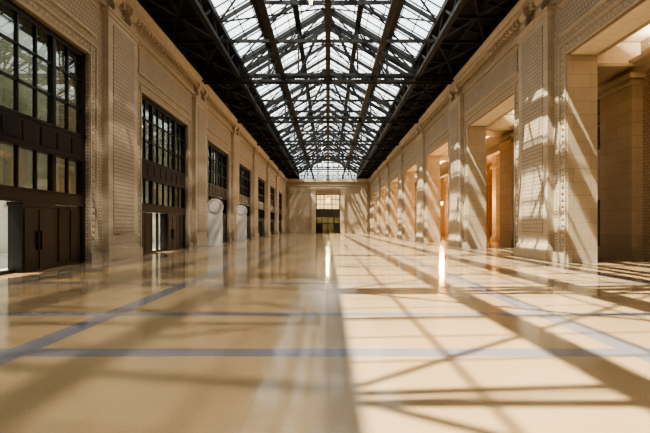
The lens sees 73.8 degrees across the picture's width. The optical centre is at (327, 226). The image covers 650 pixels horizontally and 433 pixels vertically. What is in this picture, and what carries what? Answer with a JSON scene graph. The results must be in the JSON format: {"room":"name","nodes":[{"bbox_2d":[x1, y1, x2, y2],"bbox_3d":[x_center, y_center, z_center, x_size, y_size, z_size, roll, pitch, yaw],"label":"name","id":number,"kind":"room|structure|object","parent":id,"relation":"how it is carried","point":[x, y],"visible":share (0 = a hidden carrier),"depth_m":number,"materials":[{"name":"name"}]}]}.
{"room":"train station hall","nodes":[
{"label":"train station hall","id":0,"kind":"room"},
{"bbox_2d":[10,0,285,262],"bbox_3d":[-11.700,-5.850,52.000,1.400,15.000,122.000,0,0,0],"label":"wall","id":1,"kind":"structure","parent":0,"point":[97,41],"depth_m":20.94,"materials":[{"name":"brick"},{"name":"limestone"}]},
{"bbox_2d":[0,202,84,274],"bbox_3d":[-11.145,0.370,15.700,0.650,2.560,8.480,0,0,0],"label":"door","id":2,"kind":"structure","parent":1,"relation":"in","point":[41,236],"depth_m":16.52,"materials":[{"name":"brown wood"}]},
{"bbox_2d":[0,0,85,206],"bbox_3d":[-11.320,-4.430,15.700,0.360,7.040,8.480,0,0,0],"label":"window","id":3,"kind":"structure","parent":1,"relation":"in","point":[42,74],"depth_m":16.92,"materials":[{"name":"brown metal"}]},
{"bbox_2d":[15,0,282,252],"bbox_3d":[-10.945,-4.635,50.700,0.110,11.670,107.700,0,0,0],"label":"trim","id":4,"kind":"structure","parent":1,"relation":"attached to","point":[82,12],"depth_m":24.85,"materials":[{"name":"stone"}]},
{"bbox_2d":[142,212,184,253],"bbox_3d":[-11.145,0.370,29.700,0.650,2.560,8.480,0,0,0],"label":"door","id":5,"kind":"structure","parent":1,"relation":"in","point":[172,226],"depth_m":29.44,"materials":[{"name":"brown wood"}]},
{"bbox_2d":[142,95,185,214],"bbox_3d":[-11.320,-4.430,29.700,0.360,7.040,8.480,0,0,0],"label":"window","id":6,"kind":"structure","parent":1,"relation":"in","point":[163,135],"depth_m":29.35,"materials":[{"name":"brown metal"}]},
{"bbox_2d":[89,0,279,262],"bbox_3d":[-10.750,-5.050,43.700,0.500,13.400,103.500,0,0,0],"label":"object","id":7,"kind":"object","parent":1,"relation":"attached to","point":[120,39],"depth_m":23.02,"materials":[{"name":"stone"}]},
{"bbox_2d":[97,0,286,184],"bbox_3d":[-10.750,-12.010,52.000,0.500,2.480,122.000,0,0,0],"label":"crown molding","id":8,"kind":"structure","parent":1,"relation":"attached to","point":[144,21],"depth_m":31.61,"materials":[{"name":"stone"}]},
{"bbox_2d":[208,142,226,218],"bbox_3d":[-11.320,-4.430,43.700,0.360,7.040,8.480,0,0,0],"label":"window","id":9,"kind":"structure","parent":1,"relation":"in","point":[217,160],"depth_m":44.32,"materials":[{"name":"brown metal"}]},
{"bbox_2d":[222,218,226,242],"bbox_3d":[-11.145,0.370,43.700,0.650,2.560,8.480,0,0,0],"label":"door","id":10,"kind":"structure","parent":1,"relation":"in","point":[224,221],"depth_m":46.94,"materials":[{"name":"brown wood"}]},
{"bbox_2d":[239,164,249,220],"bbox_3d":[-11.320,-4.430,57.700,0.360,7.040,8.480,0,0,0],"label":"window","id":11,"kind":"structure","parent":1,"relation":"in","point":[244,174],"depth_m":58.64,"materials":[{"name":"brown metal"}]},
{"bbox_2d":[247,220,249,238],"bbox_3d":[-11.145,0.370,57.700,0.650,2.560,8.480,0,0,0],"label":"door","id":12,"kind":"structure","parent":1,"relation":"in","point":[248,221],"depth_m":61.12,"materials":[{"name":"brown wood"}]},
{"bbox_2d":[258,178,263,221],"bbox_3d":[-11.320,-4.430,71.700,0.360,7.040,8.480,0,0,0],"label":"window","id":13,"kind":"structure","parent":1,"relation":"in","point":[260,182],"depth_m":72.56,"materials":[{"name":"brown metal"}]},
{"bbox_2d":[258,221,263,236],"bbox_3d":[-11.145,0.370,71.700,0.650,2.560,8.480,0,0,0],"label":"door","id":14,"kind":"structure","parent":1,"relation":"in","point":[260,224],"depth_m":71.43,"materials":[{"name":"brown wood"}]},
{"bbox_2d":[270,186,273,221],"bbox_3d":[-11.320,-4.430,85.700,0.360,7.040,8.480,0,0,0],"label":"window","id":15,"kind":"structure","parent":1,"relation":"in","point":[271,188],"depth_m":86.67,"materials":[{"name":"brown metal"}]},
{"bbox_2d":[270,222,273,234],"bbox_3d":[-11.145,0.370,85.700,0.650,2.560,8.480,0,0,0],"label":"door","id":16,"kind":"structure","parent":1,"relation":"in","point":[271,223],"depth_m":85.43,"materials":[{"name":"brown wood"}]},
{"bbox_2d":[279,192,281,222],"bbox_3d":[-11.320,-4.430,99.700,0.360,7.040,8.480,0,0,0],"label":"window","id":17,"kind":"structure","parent":1,"relation":"in","point":[280,214],"depth_m":101.12,"materials":[{"name":"brown metal"}]},
{"bbox_2d":[0,233,649,432],"bbox_3d":[6.050,1.800,57.750,36.900,0.300,134.500,0,0,0],"label":"floor","id":18,"kind":"structure","parent":0,"point":[287,332],"depth_m":6.24,"materials":[{"name":"stone"}]},
{"bbox_2d":[207,198,223,245],"bbox_3d":[-10.100,-0.450,38.700,1.494,4.200,0.400,0,0,0],"label":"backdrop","id":19,"kind":"structure","parent":18,"relation":"on","point":[215,206],"depth_m":38.56,"materials":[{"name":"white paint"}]},
{"bbox_2d":[236,205,246,240],"bbox_3d":[-10.100,-0.450,50.500,1.345,4.200,0.400,0,0,0],"label":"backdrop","id":20,"kind":"structure","parent":18,"relation":"on","point":[241,211],"depth_m":50.36,"materials":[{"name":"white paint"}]},
{"bbox_2d":[440,153,499,240],"bbox_3d":[21.200,-3.800,74.700,1.600,10.900,57.600,0,0,0],"label":"columns","id":21,"kind":"structure","parent":18,"relation":"on","point":[495,167],"depth_m":53.89,"materials":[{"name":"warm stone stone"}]},
{"bbox_2d":[137,0,518,178],"bbox_3d":[0.000,-15.550,52.004,21.700,6.200,122.079,0,0,0],"label":"roof","id":22,"kind":"structure","parent":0,"point":[259,6],"depth_m":33.61,"materials":[{"name":"black metal"}]},
{"bbox_2d":[215,0,440,168],"bbox_3d":[0.000,-16.507,51.990,15.050,4.604,122.020,0,0,0],"label":"glazing","id":23,"kind":"object","parent":22,"relation":"attached to","point":[233,8],"visible":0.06,"depth_m":41.15,"materials":[{"name":"clear glass"}]},
{"bbox_2d":[148,0,507,174],"bbox_3d":[0.000,-15.631,50.700,22.056,6.061,119.140,0,0,0],"label":"rafters","id":24,"kind":"object","parent":22,"relation":"attached to","point":[224,18],"depth_m":36.13,"materials":[{"name":"black metal"}]},
{"bbox_2d":[199,8,456,83],"bbox_3d":[0.000,-15.374,36.700,22.069,6.327,0.700,0,0,0],"label":"roof truss","id":25,"kind":"object","parent":22,"relation":"attached to","point":[261,50],"depth_m":36.37,"materials":[{"name":"black metal"}]},
{"bbox_2d":[236,69,419,122],"bbox_3d":[0.000,-15.374,50.700,22.069,6.327,0.700,0,0,0],"label":"roof truss","id":26,"kind":"object","parent":22,"relation":"attached to","point":[298,87],"depth_m":50.36,"materials":[{"name":"black metal"}]},
{"bbox_2d":[257,104,398,145],"bbox_3d":[0.000,-15.374,64.700,22.069,6.327,0.700,0,0,0],"label":"roof truss","id":27,"kind":"object","parent":22,"relation":"attached to","point":[292,125],"depth_m":64.36,"materials":[{"name":"black metal"}]},
{"bbox_2d":[269,125,386,159],"bbox_3d":[0.000,-15.374,78.700,22.069,6.327,0.700,0,0,0],"label":"roof truss","id":28,"kind":"object","parent":22,"relation":"attached to","point":[325,127],"depth_m":78.36,"materials":[{"name":"black metal"}]},
{"bbox_2d":[278,142,377,169],"bbox_3d":[0.000,-15.374,92.700,22.069,6.327,0.700,0,0,0],"label":"roof truss","id":29,"kind":"object","parent":22,"relation":"attached to","point":[304,167],"depth_m":92.35,"materials":[{"name":"black metal"}]},
{"bbox_2d":[285,153,370,177],"bbox_3d":[0.000,-15.374,106.700,22.069,6.327,0.700,0,0,0],"label":"roof truss","id":30,"kind":"object","parent":22,"relation":"attached to","point":[325,153],"depth_m":106.92,"materials":[{"name":"black metal"}]},
{"bbox_2d":[145,0,510,172],"bbox_3d":[0.000,-13.900,52.050,25.200,1.100,123.100,0,0,0],"label":"ceiling","id":31,"kind":"structure","parent":0,"point":[186,8],"depth_m":32.32,"materials":[{"name":"black metal"}]},
{"bbox_2d":[286,174,369,232],"bbox_3d":[0.000,-6.400,113.300,24.800,16.100,0.600,0,0,0],"label":"wall","id":32,"kind":"structure","parent":0,"point":[302,193],"depth_m":113.01,"materials":[{"name":"limestone"},{"name":"brick"}]},
{"bbox_2d":[286,179,369,232],"bbox_3d":[0.000,-5.450,112.700,22.000,14.200,0.600,0,0,0],"label":"trim","id":33,"kind":"structure","parent":32,"relation":"attached to","point":[291,187],"depth_m":112.71,"materials":[{"name":"stone"}]},
{"bbox_2d":[316,210,339,232],"bbox_3d":[0.000,-1.445,113.300,6.300,6.190,0.400,0,0,0],"label":"door","id":34,"kind":"structure","parent":32,"relation":"in","point":[327,221],"depth_m":113.29,"materials":[{"name":"brown wood"}]},
{"bbox_2d":[316,194,339,209],"bbox_3d":[0.000,-6.545,113.275,6.360,4.010,0.150,0,0,0],"label":"window","id":35,"kind":"structure","parent":32,"relation":"in","point":[324,199],"depth_m":113.21,"materials":[{"name":"brown metal"}]},
{"bbox_2d":[300,157,355,178],"bbox_3d":[0.000,-15.686,113.200,15.206,6.471,0.600,0,0,0],"label":"gable window","id":36,"kind":"structure","parent":32,"relation":"in","point":[305,173],"depth_m":113.04,"materials":[{"name":"clear glass"}]},
{"bbox_2d":[317,195,338,208],"bbox_3d":[0.000,-3.850,123.200,12.000,11.000,0.400,0,0,0],"label":"wall","id":37,"kind":"structure","parent":0,"point":[318,196],"depth_m":123.00,"materials":[{"name":"paint"}]},
{"bbox_2d":[444,164,491,237],"bbox_3d":[24.150,-3.850,66.500,0.700,11.000,93.000,0,0,0],"label":"wall","id":38,"kind":"structure","parent":0,"point":[488,170],"depth_m":64.75,"materials":[{"name":"brown stone"}]},
{"bbox_2d":[370,0,649,252],"bbox_3d":[11.700,-5.850,52.000,1.400,15.000,122.000,0,0,0],"label":"wall","id":39,"kind":"structure","parent":0,"point":[558,41],"depth_m":25.27,"materials":[{"name":"stone"}]},
{"bbox_2d":[369,0,558,184],"bbox_3d":[10.750,-12.010,52.000,0.500,2.480,122.000,0,0,0],"label":"crown molding","id":40,"kind":"structure","parent":39,"relation":"attached to","point":[511,21],"depth_m":31.61,"materials":[{"name":"stone"}]},
{"bbox_2d":[376,0,596,262],"bbox_3d":[11.445,-5.050,43.700,1.890,13.400,103.580,0,0,0],"label":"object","id":41,"kind":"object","parent":39,"relation":"attached to","point":[535,39],"depth_m":22.57,"materials":[{"name":"stone"}]},
{"bbox_2d":[373,0,640,252],"bbox_3d":[10.945,-4.635,50.700,0.110,11.670,107.700,0,0,0],"label":"trim","id":42,"kind":"structure","parent":39,"relation":"attached to","point":[573,12],"depth_m":25.35,"materials":[{"name":"stone"}]},
{"bbox_2d":[415,36,649,260],"bbox_3d":[15.900,-3.800,52.000,0.600,10.900,122.000,0,0,0],"label":"wall","id":43,"kind":"structure","parent":0,"point":[645,43],"depth_m":21.28,"materials":[{"name":"stone"}]},
{"bbox_2d":[375,0,649,259],"bbox_3d":[13.360,-3.775,52.000,4.480,10.850,122.000,0,0,0],"label":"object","id":44,"kind":"structure","parent":43,"relation":"attached to","point":[622,68],"depth_m":22.20,"materials":[{"name":"stone"}]},
{"bbox_2d":[597,99,599,152],"bbox_3d":[15.710,-5.925,29.700,0.380,3.250,10.000,0,0,0],"label":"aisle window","id":45,"kind":"structure","parent":43,"relation":"in","point":[598,100],"depth_m":25.24,"materials":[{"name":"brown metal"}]},
{"bbox_2d":[597,200,599,245],"bbox_3d":[15.800,0.025,29.700,0.200,3.250,9.800,0,0,0],"label":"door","id":46,"kind":"structure","parent":43,"relation":"in","point":[598,201],"depth_m":25.21,"materials":[{"name":"brown wood"}]},
{"bbox_2d":[443,24,649,181],"bbox_3d":[18.700,-9.400,52.000,12.600,0.300,122.000,0,0,0],"label":"ceiling","id":47,"kind":"structure","parent":0,"point":[644,33],"depth_m":21.25,"materials":[{"name":"paint"}]},
{"label":"outside","id":48,"kind":"structure","parent":0,"visible":0},
{"bbox_2d":[0,241,159,270],"bbox_3d":[-26.205,1.875,50.000,27.590,0.350,180.000,0,0,0],"label":"ground","id":49,"kind":"structure","parent":48,"point":[3,258],"depth_m":21.97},
{"bbox_2d":[0,201,159,254],"bbox_3d":[-19.700,-4.850,52.500,0.600,13.000,165.000,0,0,0],"label":"neighbouring building","id":50,"kind":"structure","parent":49,"relation":"on","point":[3,207],"depth_m":26.10,"materials":[{"name":"white"}]}
]}

